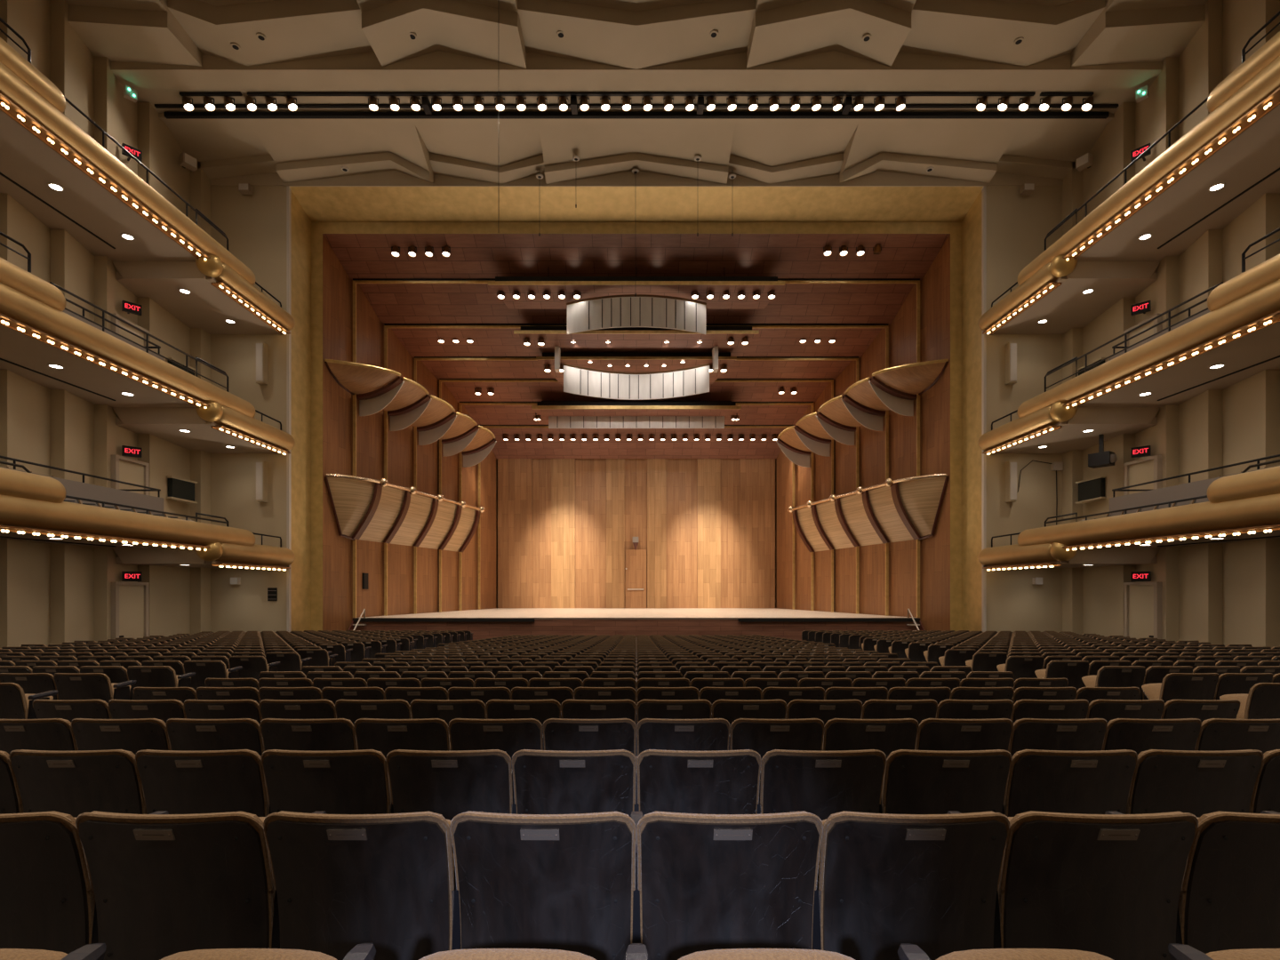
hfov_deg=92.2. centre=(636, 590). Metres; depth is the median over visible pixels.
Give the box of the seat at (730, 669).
[720,665,761,676]
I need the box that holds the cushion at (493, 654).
[491,653,519,655]
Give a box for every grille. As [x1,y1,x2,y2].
[184,152,196,167]
[238,183,247,189]
[256,343,262,380]
[256,462,262,499]
[1010,343,1016,380]
[1010,462,1016,499]
[1024,183,1034,189]
[1076,152,1087,167]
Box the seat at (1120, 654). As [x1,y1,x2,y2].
[1110,652,1144,658]
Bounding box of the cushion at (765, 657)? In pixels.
[762,656,793,658]
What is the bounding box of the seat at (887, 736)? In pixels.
[822,718,919,758]
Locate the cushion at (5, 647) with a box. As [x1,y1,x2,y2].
[2,646,31,648]
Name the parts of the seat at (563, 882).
name plate, armrest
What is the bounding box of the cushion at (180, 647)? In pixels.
[176,646,205,648]
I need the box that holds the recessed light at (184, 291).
[178,288,191,294]
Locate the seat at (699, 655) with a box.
[695,653,723,658]
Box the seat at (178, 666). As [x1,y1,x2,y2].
[141,660,185,675]
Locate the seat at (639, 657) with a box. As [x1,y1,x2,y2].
[636,656,667,661]
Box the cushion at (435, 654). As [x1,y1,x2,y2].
[432,653,461,655]
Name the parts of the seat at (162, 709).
name plate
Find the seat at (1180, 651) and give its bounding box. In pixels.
[1165,648,1197,654]
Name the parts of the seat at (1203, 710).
name plate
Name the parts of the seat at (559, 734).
name plate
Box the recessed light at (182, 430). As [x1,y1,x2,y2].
[178,429,191,431]
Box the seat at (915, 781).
[881,749,1012,814]
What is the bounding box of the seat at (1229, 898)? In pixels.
[1178,810,1279,953]
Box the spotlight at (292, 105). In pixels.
[286,96,297,111]
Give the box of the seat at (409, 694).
[384,687,448,705]
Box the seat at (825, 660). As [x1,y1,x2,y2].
[808,658,842,666]
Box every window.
[166,475,197,503]
[167,357,195,375]
[1075,357,1105,375]
[1075,475,1106,503]
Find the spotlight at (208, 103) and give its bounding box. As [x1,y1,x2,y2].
[203,96,215,111]
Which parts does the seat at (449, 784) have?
name plate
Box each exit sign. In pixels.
[121,143,141,161]
[121,300,141,316]
[121,445,141,457]
[121,571,141,581]
[1131,143,1151,161]
[1131,300,1151,316]
[1131,445,1151,457]
[1131,571,1151,581]
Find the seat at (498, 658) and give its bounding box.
[479,656,510,662]
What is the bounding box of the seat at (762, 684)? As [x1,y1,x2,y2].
[744,678,798,692]
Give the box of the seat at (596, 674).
[589,671,637,681]
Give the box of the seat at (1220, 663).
[1215,660,1257,669]
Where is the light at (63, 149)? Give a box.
[60,146,68,154]
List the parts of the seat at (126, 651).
panel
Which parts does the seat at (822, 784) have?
name plate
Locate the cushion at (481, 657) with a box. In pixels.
[479,656,510,658]
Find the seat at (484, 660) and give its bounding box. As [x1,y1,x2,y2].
[464,658,498,665]
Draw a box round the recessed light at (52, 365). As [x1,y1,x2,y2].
[47,363,64,368]
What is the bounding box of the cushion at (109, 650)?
[107,648,138,652]
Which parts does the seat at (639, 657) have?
panel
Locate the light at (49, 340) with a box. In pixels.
[46,337,55,343]
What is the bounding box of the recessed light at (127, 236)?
[120,233,135,239]
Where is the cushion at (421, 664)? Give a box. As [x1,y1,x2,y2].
[409,662,447,666]
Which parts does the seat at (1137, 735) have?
name plate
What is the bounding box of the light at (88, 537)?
[86,536,94,540]
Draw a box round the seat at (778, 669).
[762,665,804,675]
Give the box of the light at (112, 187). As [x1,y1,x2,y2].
[110,184,117,191]
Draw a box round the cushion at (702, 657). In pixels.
[700,656,730,658]
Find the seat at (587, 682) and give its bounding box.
[582,678,636,690]
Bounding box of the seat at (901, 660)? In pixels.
[877,658,911,665]
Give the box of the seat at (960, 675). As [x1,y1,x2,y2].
[919,671,966,681]
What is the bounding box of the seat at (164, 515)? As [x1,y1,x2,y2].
[161,512,177,518]
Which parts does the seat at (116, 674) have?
name plate, panel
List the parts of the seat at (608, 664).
panel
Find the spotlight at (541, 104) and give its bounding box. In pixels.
[536,96,547,111]
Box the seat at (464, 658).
[448,656,478,661]
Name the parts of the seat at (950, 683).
name plate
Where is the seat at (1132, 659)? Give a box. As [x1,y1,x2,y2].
[1120,656,1157,663]
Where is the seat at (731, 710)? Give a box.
[712,699,787,734]
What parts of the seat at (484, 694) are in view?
name plate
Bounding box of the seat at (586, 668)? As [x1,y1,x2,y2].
[552,665,593,678]
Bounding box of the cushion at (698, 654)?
[695,653,723,655]
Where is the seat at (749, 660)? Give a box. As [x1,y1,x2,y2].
[739,658,773,666]
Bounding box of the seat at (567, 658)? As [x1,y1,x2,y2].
[542,656,572,662]
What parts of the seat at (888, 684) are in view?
name plate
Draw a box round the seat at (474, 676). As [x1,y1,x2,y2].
[448,671,495,681]
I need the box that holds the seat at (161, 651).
[138,648,170,655]
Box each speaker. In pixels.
[179,152,197,171]
[230,577,240,583]
[238,183,253,194]
[255,342,267,384]
[255,460,267,502]
[1005,342,1017,384]
[1005,460,1017,502]
[1019,183,1034,194]
[1032,577,1042,583]
[1075,152,1093,171]
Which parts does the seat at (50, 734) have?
name plate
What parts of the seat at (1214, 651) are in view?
panel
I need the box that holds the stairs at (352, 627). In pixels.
[348,608,366,631]
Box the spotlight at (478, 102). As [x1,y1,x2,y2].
[473,96,484,111]
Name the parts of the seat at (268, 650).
panel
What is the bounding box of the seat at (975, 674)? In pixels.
[966,671,1014,679]
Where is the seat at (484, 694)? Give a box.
[448,687,511,704]
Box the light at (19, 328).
[16,325,25,331]
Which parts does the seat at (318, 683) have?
name plate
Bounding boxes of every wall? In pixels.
[0,0,210,647]
[210,185,286,632]
[322,234,497,631]
[496,458,776,607]
[775,234,950,631]
[986,185,1062,632]
[1062,0,1279,647]
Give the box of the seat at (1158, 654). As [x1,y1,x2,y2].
[1144,652,1179,658]
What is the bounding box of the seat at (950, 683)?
[905,678,960,690]
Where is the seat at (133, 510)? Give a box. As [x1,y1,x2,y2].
[131,508,146,513]
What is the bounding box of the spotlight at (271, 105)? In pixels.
[265,96,277,111]
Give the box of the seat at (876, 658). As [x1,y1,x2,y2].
[857,656,887,662]
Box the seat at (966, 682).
[960,678,1014,688]
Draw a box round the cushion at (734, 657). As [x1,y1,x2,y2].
[731,656,761,658]
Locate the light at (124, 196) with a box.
[121,193,127,199]
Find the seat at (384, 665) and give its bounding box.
[372,662,409,670]
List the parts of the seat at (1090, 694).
name plate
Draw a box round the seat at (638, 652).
[636,651,662,655]
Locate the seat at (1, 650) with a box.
[0,648,12,652]
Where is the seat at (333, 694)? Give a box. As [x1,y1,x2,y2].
[321,687,385,704]
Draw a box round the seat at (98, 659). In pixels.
[77,656,114,663]
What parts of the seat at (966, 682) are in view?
name plate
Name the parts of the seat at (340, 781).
name plate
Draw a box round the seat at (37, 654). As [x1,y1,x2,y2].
[24,652,58,657]
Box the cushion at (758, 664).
[750,662,787,666]
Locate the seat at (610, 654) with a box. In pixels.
[608,653,636,658]
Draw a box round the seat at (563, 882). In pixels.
[449,810,643,959]
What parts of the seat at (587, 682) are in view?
name plate, panel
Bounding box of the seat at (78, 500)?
[76,499,95,505]
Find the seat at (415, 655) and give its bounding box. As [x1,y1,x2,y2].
[404,653,431,658]
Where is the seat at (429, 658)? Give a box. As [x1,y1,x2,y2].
[416,656,447,661]
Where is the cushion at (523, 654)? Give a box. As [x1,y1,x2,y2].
[520,653,548,655]
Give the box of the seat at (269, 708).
[258,699,336,719]
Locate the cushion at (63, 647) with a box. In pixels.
[60,646,88,648]
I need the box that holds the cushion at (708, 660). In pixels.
[705,658,739,662]
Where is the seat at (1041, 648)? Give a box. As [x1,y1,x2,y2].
[1038,646,1066,651]
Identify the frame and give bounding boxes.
[1017,460,1063,525]
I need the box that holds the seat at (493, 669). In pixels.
[469,665,510,675]
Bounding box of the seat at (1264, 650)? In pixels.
[1260,648,1279,652]
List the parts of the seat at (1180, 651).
panel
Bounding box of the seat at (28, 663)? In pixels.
[15,660,57,669]
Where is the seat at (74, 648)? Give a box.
[60,646,88,651]
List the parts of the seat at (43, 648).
panel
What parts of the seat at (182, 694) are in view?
name plate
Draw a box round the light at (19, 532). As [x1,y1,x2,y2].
[16,529,25,534]
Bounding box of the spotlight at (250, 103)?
[245,96,256,111]
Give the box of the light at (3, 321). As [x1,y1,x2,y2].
[0,318,9,325]
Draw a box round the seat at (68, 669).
[32,665,79,674]
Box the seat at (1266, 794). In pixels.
[1248,749,1279,813]
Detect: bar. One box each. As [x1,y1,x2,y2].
[163,112,1109,119]
[554,346,560,372]
[712,346,718,372]
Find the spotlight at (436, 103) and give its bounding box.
[431,96,441,111]
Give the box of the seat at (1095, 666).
[1087,660,1131,675]
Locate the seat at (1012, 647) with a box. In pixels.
[1008,646,1037,651]
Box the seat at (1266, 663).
[1257,660,1279,666]
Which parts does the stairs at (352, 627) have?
handrail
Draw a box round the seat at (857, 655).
[840,653,868,658]
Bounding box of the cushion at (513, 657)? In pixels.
[511,656,541,658]
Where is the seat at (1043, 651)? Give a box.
[1040,648,1071,655]
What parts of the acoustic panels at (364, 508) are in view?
edge moulding, bowed panel, bowed panel, brass rail, bowed panel, bowed panel, bowed panel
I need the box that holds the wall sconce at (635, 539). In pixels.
[632,536,638,549]
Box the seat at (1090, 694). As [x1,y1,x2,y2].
[1075,687,1140,703]
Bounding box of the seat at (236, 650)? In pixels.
[233,648,264,654]
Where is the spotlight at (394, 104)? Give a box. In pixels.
[389,96,399,111]
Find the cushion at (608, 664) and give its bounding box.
[599,662,636,667]
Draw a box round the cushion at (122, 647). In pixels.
[119,646,147,648]
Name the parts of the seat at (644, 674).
name plate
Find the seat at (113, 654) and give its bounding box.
[93,652,127,658]
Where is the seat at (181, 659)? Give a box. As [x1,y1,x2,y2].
[152,656,191,663]
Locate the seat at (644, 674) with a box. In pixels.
[637,671,683,679]
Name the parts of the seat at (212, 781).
name plate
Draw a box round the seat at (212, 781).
[135,749,270,816]
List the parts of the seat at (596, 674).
name plate, panel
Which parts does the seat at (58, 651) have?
panel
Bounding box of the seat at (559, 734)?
[542,718,637,756]
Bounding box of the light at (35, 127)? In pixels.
[32,124,40,133]
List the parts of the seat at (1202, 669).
name plate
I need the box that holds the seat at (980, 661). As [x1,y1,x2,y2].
[965,652,1007,671]
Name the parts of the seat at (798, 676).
name plate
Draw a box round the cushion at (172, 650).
[170,648,201,652]
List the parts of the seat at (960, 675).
name plate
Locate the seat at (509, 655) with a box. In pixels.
[491,653,519,658]
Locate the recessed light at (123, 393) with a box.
[120,392,135,396]
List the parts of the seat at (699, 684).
name plate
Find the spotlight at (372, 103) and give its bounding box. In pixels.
[368,96,378,111]
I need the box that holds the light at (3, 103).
[0,100,9,109]
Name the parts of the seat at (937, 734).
name plate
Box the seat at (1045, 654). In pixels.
[1041,652,1076,658]
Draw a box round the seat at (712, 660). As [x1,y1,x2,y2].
[705,658,739,665]
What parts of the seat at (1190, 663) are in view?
name plate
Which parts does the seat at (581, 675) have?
name plate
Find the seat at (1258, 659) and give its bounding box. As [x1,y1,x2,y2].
[1233,656,1271,663]
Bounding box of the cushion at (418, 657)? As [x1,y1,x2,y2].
[416,656,447,658]
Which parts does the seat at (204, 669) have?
panel, armrest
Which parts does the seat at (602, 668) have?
panel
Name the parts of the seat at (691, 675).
name plate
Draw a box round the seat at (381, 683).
[366,678,421,691]
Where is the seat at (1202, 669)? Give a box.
[1192,665,1239,675]
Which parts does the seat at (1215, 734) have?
name plate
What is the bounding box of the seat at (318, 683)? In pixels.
[312,678,367,690]
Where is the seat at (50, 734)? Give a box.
[0,718,78,754]
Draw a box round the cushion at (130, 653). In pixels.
[128,652,162,655]
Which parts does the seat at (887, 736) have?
name plate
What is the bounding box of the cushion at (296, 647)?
[293,646,321,648]
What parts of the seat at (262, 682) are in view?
name plate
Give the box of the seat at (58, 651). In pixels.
[43,648,75,655]
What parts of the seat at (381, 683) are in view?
name plate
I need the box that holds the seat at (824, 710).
[786,699,863,725]
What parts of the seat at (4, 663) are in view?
panel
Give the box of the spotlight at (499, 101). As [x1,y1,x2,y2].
[494,96,504,111]
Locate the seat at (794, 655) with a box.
[782,653,810,658]
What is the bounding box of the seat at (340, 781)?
[260,749,393,814]
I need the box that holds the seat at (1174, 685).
[1141,672,1219,703]
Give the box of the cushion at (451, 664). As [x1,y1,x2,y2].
[448,662,485,666]
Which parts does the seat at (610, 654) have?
panel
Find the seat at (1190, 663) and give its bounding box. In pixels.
[1173,660,1215,669]
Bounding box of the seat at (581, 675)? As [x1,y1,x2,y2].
[542,671,590,681]
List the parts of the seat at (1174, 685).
panel, name plate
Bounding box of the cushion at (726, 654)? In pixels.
[724,653,751,655]
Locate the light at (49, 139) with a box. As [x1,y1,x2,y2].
[46,136,55,143]
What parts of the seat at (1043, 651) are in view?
panel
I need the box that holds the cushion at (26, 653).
[24,652,58,655]
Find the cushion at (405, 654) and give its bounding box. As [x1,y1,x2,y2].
[404,653,431,655]
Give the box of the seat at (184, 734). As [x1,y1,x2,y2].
[165,718,264,756]
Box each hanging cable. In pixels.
[536,173,543,236]
[572,155,579,207]
[632,168,639,296]
[694,155,701,236]
[728,173,735,236]
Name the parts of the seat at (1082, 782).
name plate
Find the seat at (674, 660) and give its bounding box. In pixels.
[671,658,704,666]
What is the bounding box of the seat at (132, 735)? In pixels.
[71,718,171,754]
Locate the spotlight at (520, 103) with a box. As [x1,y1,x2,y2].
[515,96,526,111]
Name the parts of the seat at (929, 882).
name plate, armrest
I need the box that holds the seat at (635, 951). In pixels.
[419,943,650,959]
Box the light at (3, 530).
[0,528,9,532]
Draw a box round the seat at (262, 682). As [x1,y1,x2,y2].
[258,678,313,687]
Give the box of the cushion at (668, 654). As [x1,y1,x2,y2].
[665,653,694,656]
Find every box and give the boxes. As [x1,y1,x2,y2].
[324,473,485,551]
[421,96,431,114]
[570,96,577,114]
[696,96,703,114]
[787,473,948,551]
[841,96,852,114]
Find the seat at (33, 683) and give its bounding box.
[0,672,59,700]
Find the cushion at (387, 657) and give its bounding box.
[384,656,415,658]
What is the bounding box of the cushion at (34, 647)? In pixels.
[31,646,59,648]
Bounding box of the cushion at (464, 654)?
[462,653,490,655]
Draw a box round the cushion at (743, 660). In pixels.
[739,658,773,662]
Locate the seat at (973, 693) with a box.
[949,687,1014,700]
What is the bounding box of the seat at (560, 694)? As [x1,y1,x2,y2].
[510,687,574,704]
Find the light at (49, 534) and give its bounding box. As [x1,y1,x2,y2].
[46,532,55,536]
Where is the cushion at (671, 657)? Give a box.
[668,656,698,659]
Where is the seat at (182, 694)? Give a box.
[133,687,197,703]
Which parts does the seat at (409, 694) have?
name plate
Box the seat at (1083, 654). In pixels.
[1076,652,1110,658]
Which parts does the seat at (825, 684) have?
name plate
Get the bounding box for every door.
[110,313,149,346]
[110,454,149,495]
[110,582,149,639]
[625,549,646,607]
[1123,313,1162,346]
[1123,454,1162,495]
[1123,582,1162,639]
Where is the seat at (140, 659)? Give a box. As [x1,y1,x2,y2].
[114,656,152,663]
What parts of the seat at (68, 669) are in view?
name plate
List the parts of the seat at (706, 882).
name plate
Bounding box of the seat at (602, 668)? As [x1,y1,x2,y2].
[594,665,637,677]
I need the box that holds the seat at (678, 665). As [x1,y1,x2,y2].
[674,662,711,671]
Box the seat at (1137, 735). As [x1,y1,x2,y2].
[1102,718,1201,754]
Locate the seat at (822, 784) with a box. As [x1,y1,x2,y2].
[760,749,886,820]
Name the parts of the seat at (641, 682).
name plate, panel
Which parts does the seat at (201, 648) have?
panel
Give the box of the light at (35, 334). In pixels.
[32,331,40,338]
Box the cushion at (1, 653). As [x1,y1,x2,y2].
[0,652,24,655]
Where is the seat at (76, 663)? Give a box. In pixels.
[56,660,99,669]
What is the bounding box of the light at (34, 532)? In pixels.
[32,530,40,535]
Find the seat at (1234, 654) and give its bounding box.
[1213,652,1247,657]
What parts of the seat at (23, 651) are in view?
panel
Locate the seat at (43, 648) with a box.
[31,646,59,651]
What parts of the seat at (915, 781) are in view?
name plate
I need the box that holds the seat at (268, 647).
[264,646,292,651]
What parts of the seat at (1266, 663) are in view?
panel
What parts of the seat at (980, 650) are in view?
panel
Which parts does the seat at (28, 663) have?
name plate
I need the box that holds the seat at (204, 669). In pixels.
[184,660,242,689]
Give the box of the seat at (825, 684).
[798,678,852,692]
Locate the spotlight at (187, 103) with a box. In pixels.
[181,96,193,111]
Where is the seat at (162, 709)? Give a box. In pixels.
[108,699,186,723]
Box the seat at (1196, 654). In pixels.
[1179,652,1213,658]
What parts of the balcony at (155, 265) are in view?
railing, railing, guard rail, railing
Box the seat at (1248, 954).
[1205,948,1279,959]
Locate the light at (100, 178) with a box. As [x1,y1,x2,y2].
[98,176,105,183]
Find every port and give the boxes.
[230,42,240,50]
[256,32,266,41]
[341,166,348,172]
[409,32,416,40]
[556,30,565,39]
[709,29,718,39]
[862,32,871,42]
[926,166,933,172]
[1013,37,1023,45]
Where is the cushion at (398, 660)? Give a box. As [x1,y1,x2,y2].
[396,658,430,662]
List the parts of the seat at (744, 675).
name plate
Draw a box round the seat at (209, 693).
[195,687,260,703]
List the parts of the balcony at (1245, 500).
railing, guard rail, railing, railing, railing, railing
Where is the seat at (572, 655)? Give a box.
[549,653,577,658]
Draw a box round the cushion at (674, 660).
[671,658,704,662]
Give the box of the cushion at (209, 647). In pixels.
[206,646,234,649]
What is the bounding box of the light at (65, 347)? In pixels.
[60,344,68,350]
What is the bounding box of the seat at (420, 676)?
[400,671,447,681]
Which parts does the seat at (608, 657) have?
panel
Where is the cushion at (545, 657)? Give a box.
[542,656,572,658]
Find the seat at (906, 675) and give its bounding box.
[872,671,919,681]
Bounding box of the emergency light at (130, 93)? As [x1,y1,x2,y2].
[123,84,137,103]
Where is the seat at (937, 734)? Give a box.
[915,718,1013,751]
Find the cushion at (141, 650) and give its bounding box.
[138,648,170,652]
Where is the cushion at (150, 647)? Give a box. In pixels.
[147,646,175,648]
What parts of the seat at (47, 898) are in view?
panel, armrest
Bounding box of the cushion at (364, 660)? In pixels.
[361,658,395,662]
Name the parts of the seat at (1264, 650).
panel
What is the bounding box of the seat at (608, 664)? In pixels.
[599,662,637,671]
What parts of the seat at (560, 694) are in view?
name plate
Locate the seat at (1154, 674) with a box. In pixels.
[1142,665,1192,699]
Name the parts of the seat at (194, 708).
name plate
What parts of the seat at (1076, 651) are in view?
panel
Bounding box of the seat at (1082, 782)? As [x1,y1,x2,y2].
[1003,749,1137,816]
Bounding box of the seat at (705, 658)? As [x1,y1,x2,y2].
[700,656,730,662]
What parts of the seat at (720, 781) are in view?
name plate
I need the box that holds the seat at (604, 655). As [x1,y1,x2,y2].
[578,653,607,658]
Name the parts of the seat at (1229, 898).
armrest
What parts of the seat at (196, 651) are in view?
panel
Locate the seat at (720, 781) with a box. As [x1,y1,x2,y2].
[636,749,761,815]
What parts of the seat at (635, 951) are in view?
armrest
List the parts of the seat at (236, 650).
panel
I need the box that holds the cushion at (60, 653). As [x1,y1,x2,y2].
[59,652,93,655]
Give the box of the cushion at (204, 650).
[201,648,233,652]
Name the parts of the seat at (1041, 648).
panel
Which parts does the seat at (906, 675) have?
name plate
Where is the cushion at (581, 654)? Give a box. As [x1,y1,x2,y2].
[578,653,607,656]
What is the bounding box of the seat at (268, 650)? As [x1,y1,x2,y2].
[264,648,295,655]
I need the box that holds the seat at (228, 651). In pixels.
[201,648,233,655]
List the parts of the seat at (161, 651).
panel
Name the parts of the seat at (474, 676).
name plate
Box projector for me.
[1088,433,1116,468]
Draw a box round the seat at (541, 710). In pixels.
[485,699,561,734]
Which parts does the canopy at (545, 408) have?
panel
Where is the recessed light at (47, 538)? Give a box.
[47,537,64,539]
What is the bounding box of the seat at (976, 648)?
[951,646,979,652]
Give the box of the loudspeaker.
[362,573,368,589]
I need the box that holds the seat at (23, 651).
[12,648,43,654]
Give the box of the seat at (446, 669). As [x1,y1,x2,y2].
[426,665,468,675]
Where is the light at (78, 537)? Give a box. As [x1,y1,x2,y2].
[73,535,81,539]
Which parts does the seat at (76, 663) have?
name plate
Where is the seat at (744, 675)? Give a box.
[730,671,777,682]
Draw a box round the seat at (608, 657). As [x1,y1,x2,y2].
[605,656,636,661]
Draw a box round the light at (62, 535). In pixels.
[60,533,68,537]
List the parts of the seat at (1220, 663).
name plate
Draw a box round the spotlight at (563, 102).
[558,96,567,111]
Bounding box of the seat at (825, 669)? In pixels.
[804,665,846,675]
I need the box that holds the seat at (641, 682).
[636,678,690,691]
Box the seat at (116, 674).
[80,665,131,699]
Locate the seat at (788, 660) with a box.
[774,658,807,664]
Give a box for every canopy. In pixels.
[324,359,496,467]
[488,276,784,308]
[513,319,759,347]
[531,400,741,415]
[536,352,736,383]
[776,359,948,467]
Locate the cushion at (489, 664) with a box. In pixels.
[485,662,522,666]
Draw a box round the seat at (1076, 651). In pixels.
[1071,648,1103,655]
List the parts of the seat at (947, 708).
name plate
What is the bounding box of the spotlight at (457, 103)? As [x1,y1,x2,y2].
[452,96,463,111]
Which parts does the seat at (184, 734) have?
name plate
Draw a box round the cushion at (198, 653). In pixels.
[196,652,231,655]
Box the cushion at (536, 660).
[533,658,567,662]
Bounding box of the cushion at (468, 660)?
[464,658,498,662]
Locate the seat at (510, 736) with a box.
[448,718,543,785]
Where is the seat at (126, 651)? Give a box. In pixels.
[107,648,138,654]
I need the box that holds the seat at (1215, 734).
[1194,718,1279,753]
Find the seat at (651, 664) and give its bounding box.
[636,662,673,668]
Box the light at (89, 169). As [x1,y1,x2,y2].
[86,167,94,174]
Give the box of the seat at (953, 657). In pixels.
[938,648,975,666]
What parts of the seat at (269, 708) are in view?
name plate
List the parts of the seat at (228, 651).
panel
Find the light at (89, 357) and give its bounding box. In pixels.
[86,355,94,360]
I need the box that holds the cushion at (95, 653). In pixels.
[93,652,127,655]
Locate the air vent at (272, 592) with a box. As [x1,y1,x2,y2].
[267,587,277,600]
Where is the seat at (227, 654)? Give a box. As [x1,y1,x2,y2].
[196,652,231,658]
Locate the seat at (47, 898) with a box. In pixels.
[0,811,168,953]
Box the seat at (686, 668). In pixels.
[679,665,719,678]
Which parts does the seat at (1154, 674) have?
name plate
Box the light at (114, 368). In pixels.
[110,365,117,370]
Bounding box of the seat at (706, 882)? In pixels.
[636,811,823,959]
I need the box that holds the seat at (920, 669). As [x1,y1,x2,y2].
[888,665,929,675]
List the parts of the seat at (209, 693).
name plate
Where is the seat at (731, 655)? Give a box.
[724,653,751,658]
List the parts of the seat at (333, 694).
name plate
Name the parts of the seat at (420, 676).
name plate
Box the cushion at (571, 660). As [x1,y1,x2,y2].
[568,658,601,662]
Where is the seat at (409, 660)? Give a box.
[396,658,430,664]
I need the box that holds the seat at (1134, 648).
[1125,646,1153,651]
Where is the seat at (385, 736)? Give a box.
[353,718,450,758]
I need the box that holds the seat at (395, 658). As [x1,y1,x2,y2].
[384,656,415,662]
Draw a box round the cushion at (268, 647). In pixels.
[264,646,292,649]
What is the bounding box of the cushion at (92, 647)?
[89,646,118,648]
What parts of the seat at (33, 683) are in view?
name plate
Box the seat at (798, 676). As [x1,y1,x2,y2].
[777,671,824,681]
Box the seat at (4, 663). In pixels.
[0,660,15,666]
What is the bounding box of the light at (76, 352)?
[73,349,81,355]
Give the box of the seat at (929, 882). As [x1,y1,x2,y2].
[818,811,1010,959]
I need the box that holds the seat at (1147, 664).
[1131,660,1173,669]
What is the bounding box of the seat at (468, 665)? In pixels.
[448,662,485,671]
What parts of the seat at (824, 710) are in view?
name plate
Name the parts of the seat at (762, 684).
name plate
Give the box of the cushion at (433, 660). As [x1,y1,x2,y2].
[430,658,464,662]
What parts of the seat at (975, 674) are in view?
name plate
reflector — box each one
[548,416,724,428]
[563,363,709,399]
[566,294,706,334]
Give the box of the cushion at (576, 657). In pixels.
[574,656,604,659]
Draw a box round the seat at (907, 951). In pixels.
[677,943,930,959]
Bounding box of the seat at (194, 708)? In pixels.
[183,699,262,723]
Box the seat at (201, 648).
[176,646,205,651]
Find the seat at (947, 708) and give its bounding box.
[936,699,1014,719]
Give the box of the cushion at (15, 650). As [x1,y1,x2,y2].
[12,648,43,652]
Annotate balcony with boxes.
[0,17,295,335]
[0,231,295,454]
[0,455,295,569]
[977,10,1279,335]
[977,227,1279,454]
[977,454,1279,569]
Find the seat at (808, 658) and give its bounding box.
[794,656,824,661]
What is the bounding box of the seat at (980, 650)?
[976,648,1007,655]
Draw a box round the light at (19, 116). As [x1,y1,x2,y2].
[16,112,25,121]
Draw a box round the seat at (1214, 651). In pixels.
[1197,648,1228,655]
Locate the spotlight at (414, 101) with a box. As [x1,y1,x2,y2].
[409,96,420,111]
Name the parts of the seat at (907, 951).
armrest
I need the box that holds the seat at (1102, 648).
[1096,646,1125,651]
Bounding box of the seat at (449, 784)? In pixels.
[385,749,516,820]
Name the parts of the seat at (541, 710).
name plate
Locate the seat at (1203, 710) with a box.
[1160,699,1240,722]
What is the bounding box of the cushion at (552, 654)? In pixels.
[549,653,577,655]
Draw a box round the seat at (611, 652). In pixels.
[610,651,636,655]
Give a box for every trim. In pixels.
[283,184,989,186]
[286,185,291,631]
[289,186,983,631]
[352,278,919,280]
[352,280,919,617]
[384,323,888,325]
[384,325,888,615]
[414,356,858,358]
[414,358,858,613]
[439,378,833,379]
[439,379,833,612]
[459,401,813,402]
[459,402,813,610]
[478,424,794,425]
[478,425,794,609]
[981,185,986,631]
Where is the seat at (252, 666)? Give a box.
[228,656,279,680]
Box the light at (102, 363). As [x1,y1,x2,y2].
[98,360,105,366]
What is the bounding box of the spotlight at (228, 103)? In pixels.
[224,96,235,111]
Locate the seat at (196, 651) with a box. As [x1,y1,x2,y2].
[170,648,201,655]
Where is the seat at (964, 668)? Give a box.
[929,665,972,675]
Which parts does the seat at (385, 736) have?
name plate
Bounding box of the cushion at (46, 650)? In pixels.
[44,648,75,652]
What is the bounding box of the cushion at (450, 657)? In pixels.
[448,656,478,658]
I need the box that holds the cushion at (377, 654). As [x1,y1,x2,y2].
[375,653,403,655]
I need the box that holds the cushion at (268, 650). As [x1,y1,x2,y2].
[264,648,295,652]
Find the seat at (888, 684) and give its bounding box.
[851,678,906,691]
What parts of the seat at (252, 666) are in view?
armrest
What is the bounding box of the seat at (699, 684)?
[690,678,743,691]
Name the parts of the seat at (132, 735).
name plate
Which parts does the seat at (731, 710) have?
name plate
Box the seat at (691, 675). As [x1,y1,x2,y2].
[684,671,730,681]
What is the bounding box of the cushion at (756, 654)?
[753,653,781,655]
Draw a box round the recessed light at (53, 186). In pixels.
[47,182,64,191]
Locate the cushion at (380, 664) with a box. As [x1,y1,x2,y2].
[372,662,409,666]
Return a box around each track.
[154,104,1118,108]
[179,91,242,95]
[247,91,1035,95]
[1040,91,1093,95]
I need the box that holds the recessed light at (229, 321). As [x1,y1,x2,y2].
[224,319,235,323]
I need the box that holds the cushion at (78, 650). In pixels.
[75,648,107,652]
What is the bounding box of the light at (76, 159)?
[73,157,81,164]
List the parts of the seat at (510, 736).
name plate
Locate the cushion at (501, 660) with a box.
[499,658,533,662]
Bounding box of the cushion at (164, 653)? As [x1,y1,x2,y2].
[162,652,196,655]
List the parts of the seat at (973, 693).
name plate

